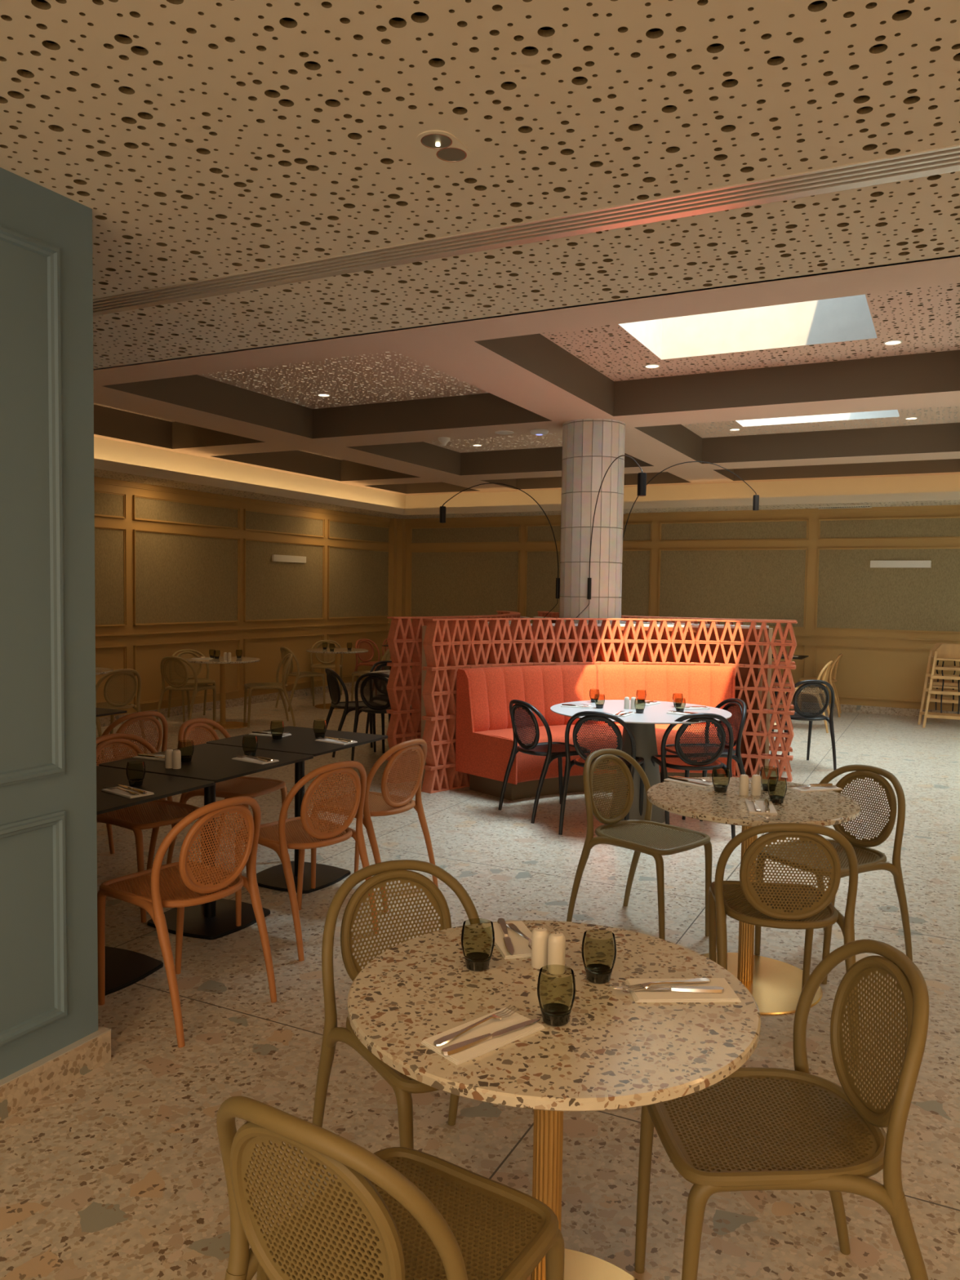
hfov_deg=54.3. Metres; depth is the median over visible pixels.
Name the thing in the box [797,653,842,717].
dining chair
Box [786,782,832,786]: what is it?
knife
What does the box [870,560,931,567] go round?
wall light
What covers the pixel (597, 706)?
tumbler
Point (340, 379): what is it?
ceiling
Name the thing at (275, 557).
wall light
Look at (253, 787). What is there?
dining chair
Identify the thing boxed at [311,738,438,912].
dining chair
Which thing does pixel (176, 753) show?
shaker
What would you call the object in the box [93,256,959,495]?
ceiling beam
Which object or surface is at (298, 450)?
ceiling
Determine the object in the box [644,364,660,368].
recessed light
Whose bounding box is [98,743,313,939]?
square table
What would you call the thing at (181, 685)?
dining chair
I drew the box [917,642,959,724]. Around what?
high chair
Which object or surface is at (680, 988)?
knife
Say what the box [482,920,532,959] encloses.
napkin
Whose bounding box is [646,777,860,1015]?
table
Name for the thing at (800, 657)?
square table
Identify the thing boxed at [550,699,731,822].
round table
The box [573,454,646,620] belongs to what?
wall lamp
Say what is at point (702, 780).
fork
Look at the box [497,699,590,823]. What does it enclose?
dining chair
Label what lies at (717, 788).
tumbler
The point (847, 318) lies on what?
window
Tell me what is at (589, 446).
column
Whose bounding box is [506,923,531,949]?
fork
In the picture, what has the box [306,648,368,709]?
table
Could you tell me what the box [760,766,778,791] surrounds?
tumbler
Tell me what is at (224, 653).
shaker
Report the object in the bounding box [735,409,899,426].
window
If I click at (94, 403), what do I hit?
ceiling
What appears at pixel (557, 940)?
shaker
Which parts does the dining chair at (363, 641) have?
backrest, seat frame, frame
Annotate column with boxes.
[559,418,625,623]
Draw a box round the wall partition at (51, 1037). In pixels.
[0,167,111,1120]
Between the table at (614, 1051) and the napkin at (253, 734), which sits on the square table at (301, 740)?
the napkin at (253, 734)
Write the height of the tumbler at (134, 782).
0.095 m
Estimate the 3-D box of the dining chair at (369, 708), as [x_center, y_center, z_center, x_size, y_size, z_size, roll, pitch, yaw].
[-0.885,0.684,8.633,0.473,0.810,0.531,1,3,13]
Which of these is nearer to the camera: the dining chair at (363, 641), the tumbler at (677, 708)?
the tumbler at (677, 708)
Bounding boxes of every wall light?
[271,554,306,563]
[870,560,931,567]
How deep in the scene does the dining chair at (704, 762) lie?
5.92 m
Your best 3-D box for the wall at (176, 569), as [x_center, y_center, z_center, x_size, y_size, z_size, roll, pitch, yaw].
[-5.491,-0.778,7.623,0.150,3.700,17.938,2,3,27]
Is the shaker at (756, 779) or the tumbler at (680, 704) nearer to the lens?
the shaker at (756, 779)
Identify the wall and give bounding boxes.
[93,476,390,727]
[404,504,959,717]
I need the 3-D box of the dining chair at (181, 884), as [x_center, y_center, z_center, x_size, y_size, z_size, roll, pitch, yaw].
[-1.096,0.952,3.455,0.531,0.810,0.473,3,4,34]
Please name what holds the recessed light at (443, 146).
in the ceiling at (205, 72)
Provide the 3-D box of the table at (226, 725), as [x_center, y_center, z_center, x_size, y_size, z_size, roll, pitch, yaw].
[-2.878,0.587,10.471,0.810,0.750,0.810,0,3,-15]
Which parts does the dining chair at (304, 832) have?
leg, leg, seat, seat frame, leg, frame, backrest, leg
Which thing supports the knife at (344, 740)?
on the napkin at (328, 740)
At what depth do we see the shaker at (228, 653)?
10.33 m
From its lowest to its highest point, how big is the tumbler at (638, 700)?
0.095 m
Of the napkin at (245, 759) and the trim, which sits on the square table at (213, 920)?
the napkin at (245, 759)
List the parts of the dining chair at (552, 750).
leg, backrest, frame, leg, seat, seat frame, leg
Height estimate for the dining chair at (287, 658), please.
0.810 m
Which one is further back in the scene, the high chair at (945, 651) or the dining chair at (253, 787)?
the high chair at (945, 651)
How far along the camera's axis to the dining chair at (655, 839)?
4.32 m
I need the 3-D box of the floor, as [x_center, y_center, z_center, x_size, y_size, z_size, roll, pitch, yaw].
[0.018,1.333,4.946,12.503,0.080,18.138,2,3,27]
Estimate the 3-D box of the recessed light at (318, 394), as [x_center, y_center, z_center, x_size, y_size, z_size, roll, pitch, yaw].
[-1.473,-2.310,8.821,0.124,0.008,0.124,2,3,27]
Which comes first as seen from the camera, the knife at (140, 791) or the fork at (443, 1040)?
the fork at (443, 1040)
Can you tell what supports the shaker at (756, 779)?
on the table at (775, 985)
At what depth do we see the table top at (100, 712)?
5.96 m
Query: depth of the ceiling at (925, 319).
6.16 m
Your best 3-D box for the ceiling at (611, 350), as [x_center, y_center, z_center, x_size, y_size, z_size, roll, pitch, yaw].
[1.520,-2.146,6.431,2.140,0.001,2.660,2,3,27]
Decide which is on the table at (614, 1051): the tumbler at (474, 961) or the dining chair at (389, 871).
the tumbler at (474, 961)
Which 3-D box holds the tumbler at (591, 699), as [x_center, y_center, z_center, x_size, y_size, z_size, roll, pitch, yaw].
[0.836,0.407,6.835,0.072,0.095,0.072,2,3,27]
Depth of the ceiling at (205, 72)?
2.47 m
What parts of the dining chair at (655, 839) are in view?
leg, backrest, frame, leg, seat frame, seat, leg, leg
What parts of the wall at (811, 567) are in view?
panel moulding, fabric panel, panel moulding, fabric panel, panel moulding, fabric panel, panel moulding, fabric panel, crown moulding, panel moulding, fabric panel, fabric panel, panel moulding, panel moulding, baseboard, dado rail, panel moulding, panel moulding, fabric panel, panel moulding, fabric panel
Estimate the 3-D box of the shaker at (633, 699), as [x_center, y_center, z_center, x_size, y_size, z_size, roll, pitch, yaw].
[1.061,0.435,6.471,0.037,0.084,0.037,2,3,27]
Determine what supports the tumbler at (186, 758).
on the square table at (213, 920)
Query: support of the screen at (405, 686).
on the floor
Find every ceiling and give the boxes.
[0,0,959,519]
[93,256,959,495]
[93,333,959,493]
[93,403,175,422]
[197,351,488,408]
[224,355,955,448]
[297,449,341,459]
[424,432,562,453]
[539,324,882,381]
[681,405,959,438]
[865,283,959,356]
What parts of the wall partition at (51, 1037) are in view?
panel moulding, baseboard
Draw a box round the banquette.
[455,664,736,800]
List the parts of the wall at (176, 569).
fabric panel, fabric panel, panel moulding, panel moulding, panel moulding, panel moulding, fabric panel, panel moulding, panel moulding, fabric panel, baseboard, crown moulding, dado rail, panel moulding, panel moulding, panel moulding, fabric panel, fabric panel, panel moulding, panel moulding, panel moulding, fabric panel, fabric panel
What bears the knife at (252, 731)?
on the napkin at (253, 734)
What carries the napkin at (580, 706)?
on the round table at (642, 726)
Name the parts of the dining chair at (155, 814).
backrest, frame, leg, seat, seat frame, leg, leg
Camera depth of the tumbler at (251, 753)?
4.43 m
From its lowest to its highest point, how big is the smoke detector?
0.080 m
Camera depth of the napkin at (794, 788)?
3.85 m
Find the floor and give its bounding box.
[0,683,959,1279]
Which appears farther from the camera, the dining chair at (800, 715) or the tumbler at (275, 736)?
the dining chair at (800, 715)
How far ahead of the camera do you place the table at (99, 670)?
8.82 m
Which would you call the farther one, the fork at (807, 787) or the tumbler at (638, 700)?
the tumbler at (638, 700)
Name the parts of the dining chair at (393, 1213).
leg, backrest, seat frame, seat, leg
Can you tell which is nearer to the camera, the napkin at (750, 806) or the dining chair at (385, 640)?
the napkin at (750, 806)
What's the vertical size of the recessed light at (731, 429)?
0.008 m
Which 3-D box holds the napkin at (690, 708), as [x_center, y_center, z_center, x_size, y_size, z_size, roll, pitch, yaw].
[1.487,0.477,6.533,0.210,0.006,0.100,0,3,-13]
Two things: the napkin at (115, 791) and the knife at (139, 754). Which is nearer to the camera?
the napkin at (115, 791)
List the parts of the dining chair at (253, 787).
leg, backrest, frame, leg, seat frame, seat, leg, leg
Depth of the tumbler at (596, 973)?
1.92 m
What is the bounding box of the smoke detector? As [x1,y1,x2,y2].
[437,436,450,445]
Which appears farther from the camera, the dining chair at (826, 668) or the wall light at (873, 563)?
the wall light at (873, 563)
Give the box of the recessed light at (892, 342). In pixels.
[883,339,902,345]
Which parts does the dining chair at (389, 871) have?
leg, seat frame, backrest, frame, leg, seat, leg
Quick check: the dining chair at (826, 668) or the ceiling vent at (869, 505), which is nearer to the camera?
the dining chair at (826, 668)
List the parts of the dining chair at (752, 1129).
leg, leg, seat, seat frame, leg, frame, backrest, leg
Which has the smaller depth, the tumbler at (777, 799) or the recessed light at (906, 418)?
the tumbler at (777, 799)
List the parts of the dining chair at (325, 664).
seat, backrest, seat frame, frame, leg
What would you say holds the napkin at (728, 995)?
on the table at (614, 1051)
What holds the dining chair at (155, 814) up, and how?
on the floor
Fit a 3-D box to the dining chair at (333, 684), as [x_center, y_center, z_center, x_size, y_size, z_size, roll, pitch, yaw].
[-1.208,0.665,8.905,0.531,0.810,0.473,-1,3,-25]
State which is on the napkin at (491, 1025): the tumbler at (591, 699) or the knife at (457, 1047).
the knife at (457, 1047)
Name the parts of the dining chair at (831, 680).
seat, seat frame, leg, frame, leg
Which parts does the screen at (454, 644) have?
backing panel, post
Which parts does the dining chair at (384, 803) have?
leg, leg, seat frame, seat, leg, frame, backrest, leg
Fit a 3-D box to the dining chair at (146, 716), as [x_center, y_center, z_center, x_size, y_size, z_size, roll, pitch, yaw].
[-2.202,0.818,5.721,0.531,0.810,0.473,3,4,37]
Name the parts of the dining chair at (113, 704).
leg, leg, seat, seat frame, frame, backrest, leg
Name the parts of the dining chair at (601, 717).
leg, backrest, frame, seat frame, seat, leg, leg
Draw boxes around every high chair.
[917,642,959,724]
[922,644,959,728]
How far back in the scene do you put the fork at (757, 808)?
3.49 m
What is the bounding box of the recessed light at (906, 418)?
[904,417,918,419]
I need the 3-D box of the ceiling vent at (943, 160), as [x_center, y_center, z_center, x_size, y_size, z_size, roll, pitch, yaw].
[0.357,-1.347,2.947,9.900,0.059,0.160,2,3,27]
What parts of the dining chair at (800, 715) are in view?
leg, seat frame, seat, frame, leg, backrest, leg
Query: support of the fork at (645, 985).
on the napkin at (728, 995)
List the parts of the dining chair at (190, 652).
leg, leg, backrest, frame, seat frame, seat, leg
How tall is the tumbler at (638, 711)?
0.095 m
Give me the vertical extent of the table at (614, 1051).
0.750 m
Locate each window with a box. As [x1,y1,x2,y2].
[618,294,877,359]
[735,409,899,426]
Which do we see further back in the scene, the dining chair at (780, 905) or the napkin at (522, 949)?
the dining chair at (780, 905)
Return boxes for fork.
[104,785,139,795]
[234,755,268,761]
[257,730,287,733]
[318,737,348,742]
[433,1004,519,1046]
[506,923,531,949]
[620,977,711,991]
[673,776,715,782]
[747,797,761,811]
[797,785,836,789]
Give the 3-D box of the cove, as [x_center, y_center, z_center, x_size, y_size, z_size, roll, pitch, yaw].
[1.951,-1.762,8.170,11.960,0.339,9.680,2,3,27]
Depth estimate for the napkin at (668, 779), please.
3.94 m
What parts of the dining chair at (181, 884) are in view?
leg, leg, seat, seat frame, leg, frame, backrest, leg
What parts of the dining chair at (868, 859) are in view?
leg, leg, seat, seat frame, leg, frame, backrest, leg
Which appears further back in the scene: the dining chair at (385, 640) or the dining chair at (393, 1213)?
the dining chair at (385, 640)
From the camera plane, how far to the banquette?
7.37 m
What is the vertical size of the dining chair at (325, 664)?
0.810 m
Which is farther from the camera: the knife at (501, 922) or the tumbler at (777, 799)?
the tumbler at (777, 799)
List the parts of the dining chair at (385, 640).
frame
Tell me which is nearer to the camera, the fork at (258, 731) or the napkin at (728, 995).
the napkin at (728, 995)
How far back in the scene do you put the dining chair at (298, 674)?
11.96 m
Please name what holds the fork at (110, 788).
on the napkin at (115, 791)
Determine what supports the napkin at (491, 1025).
on the table at (614, 1051)
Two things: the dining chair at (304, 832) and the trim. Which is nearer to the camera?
the dining chair at (304, 832)
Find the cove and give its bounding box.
[93,436,959,508]
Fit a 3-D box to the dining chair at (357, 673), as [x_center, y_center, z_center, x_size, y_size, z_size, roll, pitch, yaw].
[-1.412,0.482,12.343,0.531,0.810,0.473,1,3,2]
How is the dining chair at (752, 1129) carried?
on the floor
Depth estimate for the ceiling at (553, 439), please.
11.55 m
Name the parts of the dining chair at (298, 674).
leg, backrest, frame, leg, seat, seat frame, leg, leg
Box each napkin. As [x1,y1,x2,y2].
[101,785,154,798]
[133,754,164,760]
[231,755,279,764]
[248,732,291,737]
[315,738,357,744]
[421,1007,545,1065]
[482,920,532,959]
[560,704,592,708]
[613,711,635,716]
[625,977,741,1002]
[635,702,660,706]
[663,777,718,788]
[666,711,691,715]
[676,706,710,709]
[745,800,777,814]
[784,784,842,792]
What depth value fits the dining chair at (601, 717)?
5.93 m
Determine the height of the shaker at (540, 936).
0.084 m
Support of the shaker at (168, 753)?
on the square table at (213, 920)
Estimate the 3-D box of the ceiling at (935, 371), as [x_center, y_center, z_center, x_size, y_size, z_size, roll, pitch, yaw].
[2.065,-2.122,8.971,11.100,0.299,7.680,2,3,27]
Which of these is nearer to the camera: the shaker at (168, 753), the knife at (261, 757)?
the shaker at (168, 753)
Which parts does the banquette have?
panel, backrest, seat, panel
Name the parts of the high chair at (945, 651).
frame, rail, rail, rail, rail, rail, seat, backrest, rail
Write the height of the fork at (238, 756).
0.010 m
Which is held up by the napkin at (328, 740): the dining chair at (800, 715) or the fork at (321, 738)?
the fork at (321, 738)
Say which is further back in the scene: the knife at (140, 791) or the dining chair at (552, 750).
the dining chair at (552, 750)
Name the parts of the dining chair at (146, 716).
leg, frame, backrest, leg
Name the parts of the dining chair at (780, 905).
leg, leg, seat, seat frame, frame, backrest, leg, leg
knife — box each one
[118,784,146,794]
[137,753,164,758]
[243,754,274,760]
[252,731,284,735]
[324,736,353,742]
[441,1017,540,1055]
[497,918,514,955]
[561,704,590,706]
[613,986,724,992]
[667,776,711,786]
[764,799,769,812]
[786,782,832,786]
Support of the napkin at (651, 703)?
on the round table at (642, 726)
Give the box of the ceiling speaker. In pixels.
[494,430,514,434]
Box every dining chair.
[95,668,146,759]
[96,711,177,853]
[96,733,204,922]
[97,795,276,1047]
[155,656,216,728]
[166,717,287,878]
[167,648,215,722]
[216,1096,564,1279]
[235,760,378,961]
[243,653,295,727]
[275,646,325,711]
[309,859,480,1168]
[310,640,342,694]
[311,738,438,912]
[324,667,384,757]
[351,638,380,695]
[351,648,390,701]
[351,672,411,760]
[365,660,391,733]
[379,638,412,688]
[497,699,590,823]
[558,711,644,835]
[566,748,711,940]
[634,938,928,1279]
[651,712,735,839]
[660,697,746,819]
[708,822,858,1069]
[754,764,912,984]
[770,680,836,770]
[782,660,832,733]
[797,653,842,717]
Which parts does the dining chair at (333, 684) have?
leg, backrest, frame, leg, seat, seat frame, leg, leg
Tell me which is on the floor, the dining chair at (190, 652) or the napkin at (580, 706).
the dining chair at (190, 652)
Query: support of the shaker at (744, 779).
on the table at (775, 985)
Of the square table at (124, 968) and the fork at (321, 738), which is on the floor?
the square table at (124, 968)
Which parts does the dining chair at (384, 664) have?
leg, seat frame, frame, backrest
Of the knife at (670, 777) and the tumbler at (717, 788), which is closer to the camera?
the tumbler at (717, 788)
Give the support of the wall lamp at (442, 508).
attached to the column
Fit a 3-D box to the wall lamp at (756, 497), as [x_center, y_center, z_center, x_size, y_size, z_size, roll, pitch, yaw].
[2.038,-0.970,9.159,1.968,1.571,0.144,-1,3,-30]
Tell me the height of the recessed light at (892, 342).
0.008 m
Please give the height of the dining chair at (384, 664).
0.810 m
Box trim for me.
[387,518,406,670]
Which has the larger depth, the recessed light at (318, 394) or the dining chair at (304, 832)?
the recessed light at (318, 394)
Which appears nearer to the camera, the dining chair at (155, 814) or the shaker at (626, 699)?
the dining chair at (155, 814)
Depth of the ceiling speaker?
8.98 m
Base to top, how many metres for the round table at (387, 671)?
0.750 m
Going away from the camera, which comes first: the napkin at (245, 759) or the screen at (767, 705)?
the napkin at (245, 759)
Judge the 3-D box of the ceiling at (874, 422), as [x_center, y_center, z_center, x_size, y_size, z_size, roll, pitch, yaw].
[3.308,-2.263,9.151,2.890,0.001,2.630,2,3,27]
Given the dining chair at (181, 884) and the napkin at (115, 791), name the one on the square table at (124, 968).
the napkin at (115, 791)
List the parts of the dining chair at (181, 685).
leg, backrest, frame, leg, seat frame, seat, leg, leg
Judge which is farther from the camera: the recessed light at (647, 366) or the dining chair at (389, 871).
the recessed light at (647, 366)
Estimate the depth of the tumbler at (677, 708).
6.31 m
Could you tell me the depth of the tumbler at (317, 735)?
5.01 m
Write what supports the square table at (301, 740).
on the floor
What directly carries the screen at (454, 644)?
on the floor
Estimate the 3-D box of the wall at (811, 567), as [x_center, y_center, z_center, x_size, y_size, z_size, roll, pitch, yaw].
[4.093,-0.917,12.893,12.303,3.700,0.150,2,3,27]
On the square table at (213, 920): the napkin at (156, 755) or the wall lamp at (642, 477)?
the napkin at (156, 755)
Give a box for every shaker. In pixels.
[164,748,173,768]
[172,749,181,768]
[223,652,226,659]
[227,652,231,659]
[531,926,548,968]
[547,931,565,974]
[623,697,629,709]
[630,697,635,709]
[738,773,749,795]
[751,774,760,795]
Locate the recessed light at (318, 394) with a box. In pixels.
[317,393,330,396]
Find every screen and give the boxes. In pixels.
[386,610,531,783]
[421,617,797,793]
[533,611,796,772]
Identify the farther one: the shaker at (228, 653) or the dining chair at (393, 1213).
the shaker at (228, 653)
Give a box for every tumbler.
[126,761,145,786]
[177,740,194,762]
[242,736,257,755]
[270,720,284,739]
[313,720,326,737]
[461,920,494,971]
[537,966,575,1026]
[581,931,616,983]
[589,688,599,702]
[594,693,604,708]
[634,698,645,713]
[635,689,646,702]
[672,693,683,706]
[674,697,685,711]
[711,767,729,792]
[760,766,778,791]
[767,777,786,804]
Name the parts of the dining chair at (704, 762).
leg, seat, seat frame, frame, backrest, leg, leg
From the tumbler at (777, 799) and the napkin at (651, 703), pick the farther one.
the napkin at (651, 703)
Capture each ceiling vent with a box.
[93,143,959,315]
[815,504,871,509]
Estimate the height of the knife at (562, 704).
0.006 m
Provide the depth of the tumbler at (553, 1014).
1.73 m
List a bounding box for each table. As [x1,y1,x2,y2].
[95,666,113,746]
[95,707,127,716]
[96,765,213,995]
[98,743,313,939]
[185,656,260,729]
[206,726,387,893]
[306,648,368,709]
[347,920,760,1279]
[370,669,411,679]
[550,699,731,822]
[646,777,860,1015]
[770,653,808,714]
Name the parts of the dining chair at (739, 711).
leg, leg, seat, seat frame, leg, frame, backrest, leg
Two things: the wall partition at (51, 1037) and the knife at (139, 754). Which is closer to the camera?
the wall partition at (51, 1037)
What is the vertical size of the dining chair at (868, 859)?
0.810 m
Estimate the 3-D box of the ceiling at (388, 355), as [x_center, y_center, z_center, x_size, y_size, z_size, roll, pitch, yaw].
[0.070,-2.321,4.755,12.503,0.001,18.138,2,3,27]
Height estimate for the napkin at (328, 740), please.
0.006 m
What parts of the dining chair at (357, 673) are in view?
leg, seat, seat frame, frame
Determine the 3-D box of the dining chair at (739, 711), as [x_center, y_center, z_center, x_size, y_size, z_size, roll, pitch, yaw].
[1.602,0.824,6.649,0.531,0.810,0.473,0,3,-15]
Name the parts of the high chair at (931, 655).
frame, rail, rail, rail, rail, backrest, rail, rail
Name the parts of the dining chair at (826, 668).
seat frame, leg, frame, leg, backrest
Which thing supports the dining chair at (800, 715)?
on the floor
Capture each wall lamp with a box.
[439,482,559,620]
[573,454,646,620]
[619,461,759,597]
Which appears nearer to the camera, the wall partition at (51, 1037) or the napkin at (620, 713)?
the wall partition at (51, 1037)
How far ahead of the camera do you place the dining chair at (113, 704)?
8.44 m
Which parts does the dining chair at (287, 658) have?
leg, leg, seat, seat frame, leg, frame, leg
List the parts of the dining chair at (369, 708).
leg, frame, leg, backrest, seat, seat frame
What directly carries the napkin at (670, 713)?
on the round table at (642, 726)
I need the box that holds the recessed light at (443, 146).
[416,129,471,163]
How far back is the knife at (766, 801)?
3.50 m
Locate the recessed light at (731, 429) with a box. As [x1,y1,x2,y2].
[728,428,740,431]

